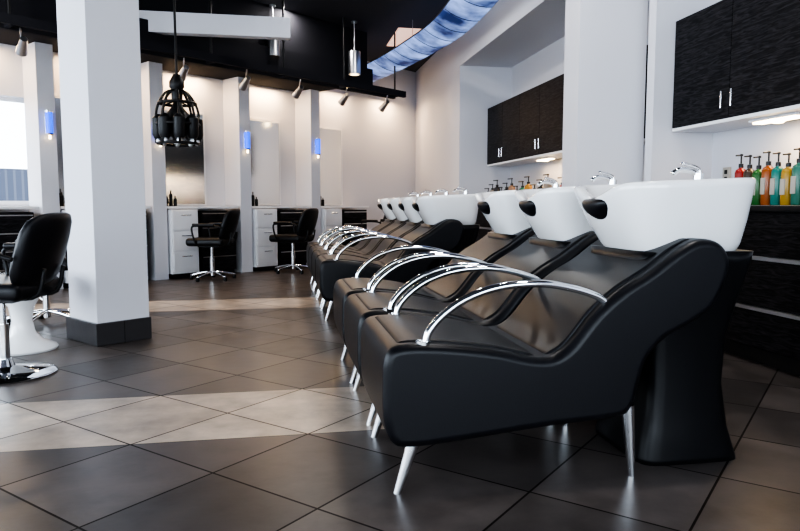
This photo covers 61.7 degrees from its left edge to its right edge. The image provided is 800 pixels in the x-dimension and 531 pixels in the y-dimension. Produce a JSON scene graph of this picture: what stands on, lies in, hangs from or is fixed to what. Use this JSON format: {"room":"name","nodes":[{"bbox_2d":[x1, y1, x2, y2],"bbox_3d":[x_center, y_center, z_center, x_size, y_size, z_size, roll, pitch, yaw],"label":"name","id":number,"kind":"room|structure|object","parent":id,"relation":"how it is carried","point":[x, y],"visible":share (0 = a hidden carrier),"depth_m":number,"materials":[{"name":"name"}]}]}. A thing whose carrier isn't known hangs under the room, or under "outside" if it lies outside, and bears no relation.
{"room":"salon","nodes":[
{"label":"salon","id":0,"kind":"room"},
{"bbox_2d":[22,42,62,288],"bbox_3d":[-3.931,-1.062,7.369,0.360,2.640,0.180,4,7,41],"label":"wall","id":1,"kind":"structure","parent":0,"point":[37,66],"depth_m":7.23,"materials":[{"name":"white paint"}]},
{"bbox_2d":[44,110,53,138],"bbox_3d":[-3.759,-1.512,7.178,0.097,0.310,0.084,4,7,41],"label":"wall sconce","id":2,"kind":"object","parent":1,"relation":"attached to","point":[48,116],"depth_m":7.15,"materials":[{"name":"blue glass"}]},
{"bbox_2d":[141,61,168,279],"bbox_3d":[-3.090,-1.148,8.330,0.360,2.640,0.180,4,7,41],"label":"wall","id":3,"kind":"structure","parent":0,"point":[151,72],"depth_m":8.21,"materials":[{"name":"white paint"}]},
{"bbox_2d":[0,43,414,229],"bbox_3d":[-3.015,-1.547,8.808,0.200,3.350,10.150,4,7,41],"label":"wall","id":4,"kind":"structure","parent":0,"point":[378,147],"depth_m":10.98,"materials":[{"name":"grey paint"}]},
{"bbox_2d":[0,97,28,204],"bbox_3d":[-4.887,-1.204,6.768,0.050,1.170,2.180,4,7,41],"label":"window","id":5,"kind":"structure","parent":4,"relation":"in","point":[6,99],"depth_m":7.42,"materials":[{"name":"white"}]},
{"bbox_2d":[223,77,252,272],"bbox_3d":[-2.248,-1.234,9.291,0.360,2.640,0.180,4,7,41],"label":"column","id":6,"kind":"structure","parent":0,"point":[236,102],"depth_m":9.19,"materials":[{"name":"white paint"}]},
{"bbox_2d":[243,130,249,152],"bbox_3d":[-2.076,-1.684,9.100,0.097,0.310,0.084,4,7,41],"label":"wall sconce","id":7,"kind":"object","parent":6,"relation":"attached to","point":[246,136],"depth_m":9.07,"materials":[{"name":"blue glass"}]},
{"bbox_2d":[295,89,320,265],"bbox_3d":[-1.407,-1.319,10.252,0.360,2.638,0.180,4,7,41],"label":"wall","id":8,"kind":"structure","parent":0,"point":[307,107],"depth_m":10.13,"materials":[{"name":"white paint"}]},
{"bbox_2d":[314,137,320,157],"bbox_3d":[-1.235,-1.770,10.060,0.097,0.310,0.084,4,7,41],"label":"wall sconce","id":9,"kind":"object","parent":8,"relation":"attached to","point":[316,142],"depth_m":10.03,"materials":[{"name":"blue glass"}]},
{"bbox_2d":[252,0,447,71],"bbox_3d":[-1.854,-2.908,4.556,8.850,0.120,16.500,-1,5,-10],"label":"ceiling","id":10,"kind":"structure","parent":0,"point":[380,19],"depth_m":8.56,"materials":[{"name":"grey"}]},
{"bbox_2d":[152,0,202,146],"bbox_3d":[-2.126,-2.075,6.347,0.438,1.860,0.440,0,5,1],"label":"chandelier","id":11,"kind":"object","parent":10,"relation":"hanging from","point":[176,123],"visible":1,"depth_m":6.31,"materials":[{"name":"black metal"}]},
{"bbox_2d":[0,0,372,91],"bbox_3d":[-3.130,-2.728,7.371,1.350,0.739,6.800,4,7,41],"label":"ceiling canopy","id":12,"kind":"object","parent":10,"relation":"attached to","point":[315,45],"visible":0.54,"depth_m":8.21,"materials":[{"name":"black"}]},
{"bbox_2d":[139,10,289,39],"bbox_3d":[-3.824,-2.522,6.795,5.350,0.210,0.120,-1,5,-10],"label":"beam","id":13,"kind":"structure","parent":12,"relation":"attached to","point":[160,22],"depth_m":7.08,"materials":[{"name":"grey paint"}]},
{"bbox_2d":[0,0,405,111],"bbox_3d":[-2.161,-2.537,7.206,0.382,1.093,6.400,4,7,41],"label":"track light","id":14,"kind":"object","parent":10,"relation":"hanging from","point":[8,21],"visible":0.75,"depth_m":7.41,"materials":[{"name":"black"}]},
{"bbox_2d":[266,4,279,56],"bbox_3d":[-1.553,-2.867,8.185,0.164,0.610,0.164,-1,5,-10],"label":"pendant lamp","id":15,"kind":"object","parent":10,"relation":"hanging from","point":[274,45],"visible":0.59,"depth_m":8.13,"materials":[{"name":"silver metal"}]},
{"bbox_2d":[348,21,360,75],"bbox_3d":[-0.608,-2.892,8.914,0.164,0.690,0.164,-1,5,-10],"label":"pendant lamp","id":16,"kind":"object","parent":10,"relation":"hanging from","point":[354,56],"visible":1,"depth_m":8.87,"materials":[{"name":"silver metal"}]},
{"bbox_2d":[387,28,420,45],"bbox_3d":[0.061,-3.299,9.713,0.350,0.019,1.000,-1,5,-10],"label":"panel","id":17,"kind":"object","parent":10,"relation":"attached to","point":[402,34],"depth_m":9.54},
{"bbox_2d":[367,0,498,81],"bbox_3d":[0.267,-2.904,7.966,0.801,0.497,6.114,-1,5,-16],"label":"sculpture","id":18,"kind":"object","parent":10,"relation":"hanging from","point":[457,17],"visible":0.79,"depth_m":7.98,"materials":[{"name":"blue fabric"}]},
{"bbox_2d":[0,267,799,530],"bbox_3d":[-1.854,0.548,4.866,8.850,0.120,16.500,-1,5,-10],"label":"floor","id":19,"kind":"structure","parent":0,"point":[240,410],"depth_m":2.56,"materials":[{"name":"tile"}]},
{"bbox_2d":[0,206,38,272],"bbox_3d":[-4.324,-0.254,6.920,0.431,1.111,1.060,4,7,41],"label":"station","id":20,"kind":"object","parent":19,"relation":"on","point":[11,223],"visible":0.31,"depth_m":6.99,"materials":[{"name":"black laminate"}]},
{"bbox_2d":[0,206,38,208],"bbox_3d":[-4.354,-0.595,6.916,0.350,0.030,1.060,4,7,41],"label":"countertop","id":21,"kind":"structure","parent":20,"relation":"on","point":[1,207],"depth_m":7.05,"materials":[{"name":"white laminate"}]},
{"bbox_2d":[0,272,58,355],"bbox_3d":[-2.419,0.294,4.282,0.410,0.490,0.410,-1,5,-10],"label":"stool","id":22,"kind":"object","parent":19,"relation":"on","point":[24,339],"visible":0.53,"depth_m":4.22,"materials":[{"name":"white plastic"}]},
{"bbox_2d":[0,212,71,384],"bbox_3d":[-2.107,0.156,3.624,0.607,0.883,0.606,0,5,0],"label":"salon chair","id":23,"kind":"object","parent":19,"relation":"on","point":[40,247],"visible":1,"depth_m":3.52,"materials":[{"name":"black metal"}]},
{"bbox_2d":[0,275,58,302],"bbox_3d":[-2.171,0.122,3.620,0.470,0.100,0.470,0,5,0],"label":"seat cushion","id":24,"kind":"object","parent":23,"relation":"on","point":[11,290],"depth_m":3.46,"materials":[{"name":"black leather"}]},
{"bbox_2d":[3,236,69,325],"bbox_3d":[-2.738,0.012,5.224,0.651,0.883,0.606,-2,5,-20],"label":"salon chair","id":25,"kind":"object","parent":19,"relation":"on","point":[46,312],"visible":0.27,"depth_m":5.21,"materials":[{"name":"silver metal"}]},
{"bbox_2d":[3,255,67,270],"bbox_3d":[-2.777,-0.020,5.207,0.470,0.100,0.470,-2,5,-20],"label":"seat cushion","id":26,"kind":"object","parent":25,"relation":"on","point":[65,262],"depth_m":5.05,"materials":[{"name":"black leather"}]},
{"bbox_2d":[55,95,150,287],"bbox_3d":[-3.486,-0.863,7.836,0.439,2.160,1.060,4,7,41],"label":"station","id":27,"kind":"object","parent":19,"relation":"on","point":[57,97],"visible":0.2,"depth_m":7.61,"materials":[{"name":"white laminate"}]},
{"bbox_2d":[55,95,64,204],"bbox_3d":[-3.733,-1.323,7.812,0.043,1.240,0.760,4,7,41],"label":"mirror","id":28,"kind":"object","parent":27,"relation":"on","point":[57,98],"depth_m":7.61,"materials":[{"name":"silver"}]},
{"bbox_2d":[59,192,63,205],"bbox_3d":[-3.822,-0.749,7.568,0.044,0.160,0.044,4,7,41],"label":"bottle","id":29,"kind":"object","parent":27,"relation":"on","point":[61,197],"depth_m":7.55,"materials":[{"name":"black plastic"}]},
{"bbox_2d":[60,206,150,208],"bbox_3d":[-3.513,-0.681,7.877,0.350,0.030,1.060,4,7,41],"label":"countertop","id":30,"kind":"structure","parent":27,"relation":"on","point":[61,207],"depth_m":8.11,"materials":[{"name":"white laminate"}]},
{"bbox_2d":[56,0,151,346],"bbox_3d":[-2.025,-1.163,4.518,0.462,3.350,0.385,4,7,41],"label":"square column","id":31,"kind":"structure","parent":19,"relation":"on","point":[99,40],"depth_m":4.42,"materials":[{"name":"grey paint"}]},
{"bbox_2d":[164,108,238,278],"bbox_3d":[-2.644,-0.949,8.797,0.439,2.160,1.060,4,7,41],"label":"station","id":32,"kind":"object","parent":19,"relation":"on","point":[185,166],"visible":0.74,"depth_m":8.73,"materials":[{"name":"white laminate"}]},
{"bbox_2d":[169,190,172,205],"bbox_3d":[-2.935,-0.860,8.580,0.044,0.200,0.044,4,7,41],"label":"bottle","id":33,"kind":"object","parent":32,"relation":"on","point":[170,195],"depth_m":8.56,"materials":[{"name":"black plastic"}]},
{"bbox_2d":[173,196,176,205],"bbox_3d":[-2.895,-0.829,8.628,0.044,0.130,0.044,4,7,41],"label":"bottle","id":34,"kind":"object","parent":32,"relation":"on","point":[174,199],"depth_m":8.62,"materials":[{"name":"black plastic"}]},
{"bbox_2d":[164,108,206,204],"bbox_3d":[-2.892,-1.409,8.773,0.043,1.240,0.760,4,7,41],"label":"mirror","id":35,"kind":"object","parent":32,"relation":"on","point":[185,166],"depth_m":8.84,"materials":[{"name":"silver"}]},
{"bbox_2d":[167,206,238,208],"bbox_3d":[-2.672,-0.767,8.838,0.350,0.030,1.060,4,7,41],"label":"countertop","id":36,"kind":"structure","parent":32,"relation":"on","point":[168,207],"depth_m":8.66,"materials":[{"name":"white laminate"}]},
{"bbox_2d":[186,208,239,281],"bbox_3d":[-2.313,-0.266,8.324,0.651,0.883,0.606,0,5,5],"label":"salon chair","id":37,"kind":"object","parent":19,"relation":"on","point":[228,227],"visible":1,"depth_m":8.14,"materials":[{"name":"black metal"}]},
{"bbox_2d":[186,237,233,245],"bbox_3d":[-2.355,-0.299,8.325,0.470,0.100,0.470,0,5,5],"label":"seat cushion","id":38,"kind":"object","parent":37,"relation":"on","point":[199,241],"depth_m":8.10,"materials":[{"name":"black leather"}]},
{"bbox_2d":[250,118,309,270],"bbox_3d":[-1.803,-1.035,9.758,0.439,2.160,1.060,4,7,41],"label":"station","id":39,"kind":"object","parent":19,"relation":"on","point":[264,134],"visible":0.7,"depth_m":9.71,"materials":[{"name":"white laminate"}]},
{"bbox_2d":[251,192,254,205],"bbox_3d":[-2.093,-0.946,9.541,0.044,0.200,0.044,4,7,41],"label":"bottle","id":40,"kind":"object","parent":39,"relation":"on","point":[253,197],"depth_m":9.53,"materials":[{"name":"black plastic"}]},
{"bbox_2d":[250,118,280,204],"bbox_3d":[-2.051,-1.495,9.734,0.043,1.240,0.760,4,7,41],"label":"mirror","id":41,"kind":"object","parent":39,"relation":"on","point":[264,134],"depth_m":9.79,"materials":[{"name":"silver"}]},
{"bbox_2d":[252,206,309,207],"bbox_3d":[-1.830,-0.853,9.798,0.350,0.030,1.060,4,7,41],"label":"countertop","id":42,"kind":"structure","parent":39,"relation":"on","point":[252,206],"depth_m":9.66,"materials":[{"name":"white laminate"}]},
{"bbox_2d":[269,208,318,273],"bbox_3d":[-1.452,-0.346,9.221,0.651,0.883,0.606,2,5,20],"label":"salon chair","id":43,"kind":"object","parent":19,"relation":"on","point":[308,218],"visible":0.97,"depth_m":9.04,"materials":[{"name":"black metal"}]},
{"bbox_2d":[269,234,313,242],"bbox_3d":[-1.491,-0.380,9.232,0.470,0.100,0.470,2,5,20],"label":"seat cushion","id":44,"kind":"object","parent":43,"relation":"on","point":[282,238],"depth_m":9.04,"materials":[{"name":"black leather"}]},
{"bbox_2d":[306,226,360,288],"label":"chair","id":45,"kind":"object","parent":19,"relation":"on","point":[318,242],"depth_m":7.67,"materials":[{"name":"black leather"}]},
{"bbox_2d":[311,242,353,249],"bbox_3d":[-0.772,-0.210,7.636,0.460,0.095,0.520,-1,5,-10],"label":"seat cushion","id":46,"kind":"object","parent":45,"relation":"on","point":[312,243],"depth_m":7.51,"materials":[{"name":"black leather"}]},
{"bbox_2d":[320,126,368,246],"bbox_3d":[-0.962,-1.121,10.719,0.439,2.160,1.060,4,7,41],"label":"station","id":47,"kind":"object","parent":19,"relation":"on","point":[331,187],"visible":0.39,"depth_m":10.72,"materials":[{"name":"white laminate"}]},
{"bbox_2d":[320,128,341,203],"bbox_3d":[-1.190,-1.574,10.678,0.006,1.190,0.700,4,7,41],"label":"mirror","id":48,"kind":"object","parent":47,"relation":"on","point":[331,138],"depth_m":10.77,"materials":[{"name":"clear glass"}]},
{"bbox_2d":[321,206,368,207],"bbox_3d":[-0.989,-0.939,10.759,0.350,0.030,1.060,4,7,41],"label":"countertop","id":49,"kind":"structure","parent":47,"relation":"on","point":[321,206],"depth_m":10.63,"materials":[{"name":"white laminate"}]},
{"bbox_2d":[309,190,432,297],"bbox_3d":[-0.259,-0.250,7.031,1.362,1.091,0.620,-1,5,-10],"label":"chair","id":50,"kind":"object","parent":19,"relation":"on","point":[393,203],"visible":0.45,"depth_m":6.91,"materials":[{"name":"black leather"}]},
{"bbox_2d":[314,245,360,253],"bbox_3d":[-0.652,-0.150,6.969,0.460,0.095,0.520,-1,5,-10],"label":"seat cushion","id":51,"kind":"object","parent":50,"relation":"on","point":[316,247],"depth_m":6.86,"materials":[{"name":"black leather"}]},
{"bbox_2d":[360,219,407,253],"bbox_3d":[-0.132,-0.316,7.048,0.528,0.408,0.520,-1,5,-10],"label":"cushion","id":52,"kind":"object","parent":50,"relation":"on","point":[371,246],"depth_m":6.93,"materials":[{"name":"black leather"}]},
{"bbox_2d":[387,198,407,220],"bbox_3d":[0.145,-0.585,7.074,0.540,0.293,0.540,-1,5,-10],"label":"basin","id":53,"kind":"object","parent":50,"relation":"in","point":[393,203],"depth_m":6.89,"materials":[{"name":"white ceramic"}]},
{"bbox_2d":[420,190,432,195],"bbox_3d":[0.284,-0.762,7.144,0.136,0.092,0.040,-1,5,-10],"label":"faucet","id":54,"kind":"object","parent":50,"relation":"on","point":[428,192],"depth_m":7.14,"materials":[{"name":"silver metal"}]},
{"bbox_2d":[348,198,396,250],"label":"chair","id":55,"kind":"object","parent":19,"relation":"on","point":[389,215],"depth_m":7.56,"materials":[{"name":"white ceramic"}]},
{"bbox_2d":[354,218,395,249],"bbox_3d":[-0.253,-0.375,7.715,0.528,0.408,0.520,-1,5,-10],"label":"cushion","id":56,"kind":"object","parent":55,"relation":"on","point":[388,221],"depth_m":7.58,"materials":[{"name":"black leather"}]},
{"bbox_2d":[378,198,395,219],"bbox_3d":[0.025,-0.645,7.740,0.540,0.293,0.540,-1,5,-10],"label":"basin","id":57,"kind":"object","parent":55,"relation":"in","point":[382,203],"depth_m":7.56,"materials":[{"name":"white ceramic"}]},
{"bbox_2d":[408,191,419,195],"bbox_3d":[0.164,-0.821,7.811,0.136,0.092,0.040,-1,5,-10],"label":"faucet","id":58,"kind":"object","parent":55,"relation":"on","point":[414,193],"depth_m":7.80,"materials":[{"name":"silver metal"}]},
{"bbox_2d":[358,215,386,237],"bbox_3d":[-0.305,-0.451,10.395,0.651,0.883,0.606,3,6,30],"label":"salon chair","id":59,"kind":"object","parent":19,"relation":"on","point":[384,218],"visible":0.18,"depth_m":10.12,"materials":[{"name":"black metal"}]},
{"bbox_2d":[312,188,448,307],"bbox_3d":[-0.139,-0.190,6.364,1.362,1.091,0.620,-1,5,-10],"label":"chair","id":60,"kind":"object","parent":19,"relation":"on","point":[405,203],"visible":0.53,"depth_m":6.25,"materials":[{"name":"black leather"}]},
{"bbox_2d":[318,249,368,258],"bbox_3d":[-0.531,-0.091,6.302,0.460,0.095,0.520,-1,5,-10],"label":"seat cushion","id":61,"kind":"object","parent":60,"relation":"on","point":[322,251],"depth_m":6.21,"materials":[{"name":"black leather"}]},
{"bbox_2d":[368,220,422,258],"bbox_3d":[-0.012,-0.256,6.381,0.528,0.408,0.520,-1,5,-10],"label":"cushion","id":62,"kind":"object","parent":60,"relation":"on","point":[409,226],"depth_m":6.31,"materials":[{"name":"black leather"}]},
{"bbox_2d":[398,197,421,222],"bbox_3d":[0.266,-0.525,6.407,0.540,0.293,0.540,-1,5,-10],"label":"basin","id":63,"kind":"object","parent":60,"relation":"in","point":[405,203],"depth_m":6.22,"materials":[{"name":"white ceramic"}]},
{"bbox_2d":[435,188,448,194],"bbox_3d":[0.405,-0.702,6.478,0.136,0.092,0.040,-1,5,-10],"label":"faucet","id":64,"kind":"object","parent":60,"relation":"on","point":[445,192],"depth_m":6.47,"materials":[{"name":"silver metal"}]},
{"bbox_2d":[316,186,479,320],"bbox_3d":[-0.018,-0.131,5.698,1.362,1.091,0.620,-1,5,-10],"label":"chair","id":65,"kind":"object","parent":19,"relation":"on","point":[449,224],"visible":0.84,"depth_m":5.46,"materials":[{"name":"black leather"}]},
{"bbox_2d":[322,254,381,265],"bbox_3d":[-0.411,-0.031,5.636,0.460,0.095,0.520,-1,5,-10],"label":"seat cushion","id":66,"kind":"object","parent":65,"relation":"on","point":[325,257],"depth_m":5.52,"materials":[{"name":"black leather"}]},
{"bbox_2d":[379,219,447,264],"bbox_3d":[0.109,-0.196,5.715,0.528,0.408,0.520,-1,5,-10],"label":"cushion","id":67,"kind":"object","parent":65,"relation":"on","point":[428,225],"depth_m":5.58,"materials":[{"name":"black leather"}]},
{"bbox_2d":[412,194,478,224],"bbox_3d":[0.386,-0.466,5.741,0.540,0.293,0.540,-1,5,-10],"label":"basin","id":68,"kind":"object","parent":65,"relation":"in","point":[463,208],"depth_m":5.51,"materials":[{"name":"white ceramic"}]},
{"bbox_2d":[453,186,467,193],"bbox_3d":[0.525,-0.642,5.811,0.136,0.092,0.040,-1,5,-10],"label":"faucet","id":69,"kind":"object","parent":65,"relation":"on","point":[463,189],"depth_m":5.80,"materials":[{"name":"silver metal"}]},
{"bbox_2d":[333,177,558,383],"bbox_3d":[0.323,0.039,3.806,1.362,1.091,0.620,-1,5,-10],"label":"chair","id":70,"kind":"object","parent":19,"relation":"on","point":[509,225],"visible":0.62,"depth_m":3.65,"materials":[{"name":"black leather"}]},
{"bbox_2d":[342,278,437,298],"bbox_3d":[-0.069,0.139,3.744,0.460,0.095,0.520,-1,5,-10],"label":"seat cushion","id":71,"kind":"object","parent":70,"relation":"on","point":[350,284],"depth_m":3.66,"materials":[{"name":"black leather"}]},
{"bbox_2d":[425,227,531,297],"bbox_3d":[0.451,-0.026,3.823,0.528,0.408,0.520,-1,5,-10],"label":"cushion","id":72,"kind":"object","parent":70,"relation":"on","point":[497,240],"depth_m":3.72,"materials":[{"name":"black leather"}]},
{"bbox_2d":[475,190,530,234],"bbox_3d":[0.728,-0.296,3.849,0.540,0.293,0.540,-1,5,-10],"label":"basin","id":73,"kind":"object","parent":70,"relation":"in","point":[502,211],"depth_m":3.64,"materials":[{"name":"white ceramic"}]},
{"bbox_2d":[537,177,558,187],"bbox_3d":[0.867,-0.473,3.919,0.136,0.092,0.040,-1,5,-10],"label":"faucet","id":74,"kind":"object","parent":70,"relation":"on","point":[547,181],"depth_m":3.91,"materials":[{"name":"silver metal"}]},
{"bbox_2d":[344,171,616,425],"bbox_3d":[0.444,0.099,3.139,1.362,1.091,0.620,-1,5,-10],"label":"chair","id":75,"kind":"object","parent":19,"relation":"on","point":[562,230],"visible":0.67,"depth_m":2.97,"materials":[{"name":"black leather"}]},
{"bbox_2d":[355,292,473,319],"bbox_3d":[0.051,0.198,3.077,0.460,0.095,0.520,-1,5,-10],"label":"seat cushion","id":76,"kind":"object","parent":75,"relation":"on","point":[368,301],"depth_m":3.00,"materials":[{"name":"black leather"}]},
{"bbox_2d":[461,231,593,319],"bbox_3d":[0.571,0.033,3.156,0.528,0.408,0.520,-1,5,-10],"label":"cushion","id":77,"kind":"object","parent":75,"relation":"on","point":[543,248],"depth_m":3.06,"materials":[{"name":"black leather"}]},
{"bbox_2d":[515,186,593,240],"bbox_3d":[0.848,-0.236,3.182,0.540,0.293,0.540,-1,5,-10],"label":"basin","id":78,"kind":"object","parent":75,"relation":"in","point":[555,213],"depth_m":2.97,"materials":[{"name":"white ceramic"}]},
{"bbox_2d":[590,171,616,184],"bbox_3d":[0.987,-0.413,3.253,0.136,0.092,0.040,-1,5,-10],"label":"faucet","id":79,"kind":"object","parent":75,"relation":"on","point":[611,180],"depth_m":3.24,"materials":[{"name":"silver metal"}]},
{"bbox_2d":[476,209,491,241],"bbox_3d":[1.636,-0.219,7.601,0.589,0.920,4.000,-1,5,-10],"label":"base cabinet","id":80,"kind":"object","parent":19,"relation":"on","point":[484,228],"visible":0.06,"depth_m":8.98,"materials":[{"name":"black wood"}]},
{"bbox_2d":[484,174,561,191],"bbox_3d":[1.465,-0.876,7.863,0.105,0.340,2.939,-1,5,-10],"label":"bottles","id":81,"kind":"object","parent":80,"relation":"on","point":[528,186],"visible":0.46,"depth_m":7.94,"materials":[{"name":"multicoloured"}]},
{"bbox_2d":[361,162,755,494],"bbox_3d":[0.564,0.159,2.473,1.362,1.091,0.620,-1,5,-10],"label":"chair","id":82,"kind":"object","parent":19,"relation":"on","point":[626,335],"visible":1,"depth_m":2.24,"materials":[{"name":"black leather"}]},
{"bbox_2d":[375,314,533,354],"bbox_3d":[0.172,0.258,2.411,0.460,0.095,0.520,-1,5,-10],"label":"seat cushion","id":83,"kind":"object","parent":82,"relation":"on","point":[397,329],"depth_m":2.33,"materials":[{"name":"black leather"}]},
{"bbox_2d":[497,238,688,353],"bbox_3d":[0.691,0.093,2.490,0.528,0.408,0.520,-1,5,-10],"label":"cushion","id":84,"kind":"object","parent":82,"relation":"on","point":[546,320],"depth_m":2.39,"materials":[{"name":"black leather"}]},
{"bbox_2d":[574,178,755,250],"bbox_3d":[0.969,-0.177,2.516,0.540,0.293,0.540,-1,5,-10],"label":"basin","id":85,"kind":"object","parent":82,"relation":"in","point":[667,215],"depth_m":2.29,"materials":[{"name":"white ceramic"}]},
{"bbox_2d":[670,162,703,178],"bbox_3d":[1.108,-0.353,2.586,0.136,0.092,0.040,-1,5,-10],"label":"faucet","id":86,"kind":"object","parent":82,"relation":"on","point":[695,172],"depth_m":2.58,"materials":[{"name":"silver metal"}]},
{"bbox_2d":[562,0,647,186],"bbox_3d":[1.600,-1.230,5.273,0.572,3.350,0.292,-1,5,-10],"label":"column","id":87,"kind":"structure","parent":19,"relation":"on","point":[606,40],"depth_m":5.14,"materials":[{"name":"grey paint"}]},
{"bbox_2d":[724,205,799,375],"bbox_3d":[2.476,0.197,2.954,0.589,0.920,4.400,-1,5,-10],"label":"base cabinet","id":88,"kind":"object","parent":19,"relation":"on","point":[764,325],"visible":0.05,"depth_m":3.73,"materials":[{"name":"black wood"}]},
{"bbox_2d":[750,205,799,211],"bbox_3d":[2.476,-0.244,2.914,0.589,0.035,4.400,-1,5,-10],"label":"countertop","id":89,"kind":"structure","parent":88,"relation":"on","point":[754,208],"depth_m":3.65,"materials":[{"name":"black stone"}]},
{"bbox_2d":[734,147,799,204],"bbox_3d":[2.239,-0.523,3.981,0.084,0.330,0.727,-1,5,-10],"label":"bottles","id":90,"kind":"object","parent":89,"relation":"on","point":[777,185],"visible":0.88,"depth_m":3.97,"materials":[{"name":"multicoloured plastic"}]},
{"bbox_2d":[415,37,511,195],"bbox_3d":[0.899,-1.755,11.125,0.750,3.350,3.400,-1,5,-10],"label":"wall","id":91,"kind":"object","parent":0,"point":[453,100],"depth_m":9.59,"materials":[{"name":"white paint"}]},
{"bbox_2d":[460,0,565,67],"bbox_3d":[2.281,-2.489,3.351,0.750,0.500,12.200,-1,5,-10],"label":"soffit","id":92,"kind":"structure","parent":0,"point":[511,32],"depth_m":7.78,"materials":[{"name":"grey paint"}]},
{"bbox_2d":[510,0,799,189],"bbox_3d":[2.394,-1.253,5.523,0.200,3.350,16.200,-1,5,-10],"label":"wall","id":93,"kind":"structure","parent":0,"point":[546,64],"depth_m":5.03,"materials":[{"name":"grey paint"}]},
{"bbox_2d":[487,45,647,166],"bbox_3d":[1.725,-1.631,7.572,0.380,0.802,3.840,-1,5,-10],"label":"upper cabinet","id":94,"kind":"object","parent":93,"relation":"attached to","point":[526,127],"visible":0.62,"depth_m":7.88,"materials":[{"name":"black laminate"}]},
{"bbox_2d":[535,157,556,161],"bbox_3d":[1.681,-1.222,7.743,0.100,0.042,0.400,-1,5,-10],"label":"under-cabinet light","id":95,"kind":"object","parent":94,"relation":"attached to","point":[545,159],"visible":1,"depth_m":7.66,"materials":[{"name":"white plastic"}]},
{"bbox_2d":[537,158,554,161],"bbox_3d":[1.681,-1.214,7.744,0.100,0.026,0.360,-1,5,-10],"label":"diffuser","id":96,"kind":"object","parent":95,"relation":"attached to","point":[539,159],"depth_m":7.71,"materials":[{"name":"beige plastic"}]},
{"bbox_2d":[722,167,730,177],"bbox_3d":[2.400,-0.662,4.924,0.017,0.120,0.080,-1,5,-10],"label":"wall outlet","id":97,"kind":"object","parent":93,"relation":"attached to","point":[726,170],"visible":0.56,"depth_m":4.91,"materials":[{"name":"beige plastic"}]},
{"bbox_2d":[672,0,799,132],"bbox_3d":[2.529,-1.232,3.121,0.380,0.802,3.840,-1,5,-10],"label":"upper cabinet","id":98,"kind":"object","parent":93,"relation":"attached to","point":[737,62],"visible":1,"depth_m":4.31,"materials":[{"name":"black laminate"}]},
{"bbox_2d":[749,112,799,124],"bbox_3d":[2.333,-0.899,4.136,0.100,0.042,0.400,-1,5,-10],"label":"under-cabinet light","id":99,"kind":"object","parent":98,"relation":"attached to","point":[782,118],"visible":1,"depth_m":4.10,"materials":[{"name":"white plastic"}]},
{"bbox_2d":[769,118,785,123],"bbox_3d":[2.333,-0.891,4.137,0.100,0.026,0.100,-1,5,-10],"label":"diffuser","id":100,"kind":"object","parent":99,"relation":"attached to","point":[771,120],"depth_m":4.11,"materials":[{"name":"beige plastic"}]},
{"bbox_2d":[644,0,718,180],"bbox_3d":[2.120,-0.963,5.091,0.500,2.850,0.100,-1,5,-10],"label":"wall","id":101,"kind":"structure","parent":0,"point":[665,149],"depth_m":5.00,"materials":[{"name":"grey paint"}]},
{"label":"outside","id":102,"kind":"structure","parent":0,"visible":0},
{"bbox_3d":[-11.002,0.088,11.792,10.500,0.160,17.000,-1,5,-10],"label":"ground","id":103,"kind":"structure","parent":102,"visible":0},
{"bbox_2d":[0,168,28,200],"bbox_3d":[-7.127,-0.483,8.141,0.200,1.550,6.000,4,7,41],"label":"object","id":104,"kind":"structure","parent":103,"relation":"on","point":[13,182],"depth_m":9.70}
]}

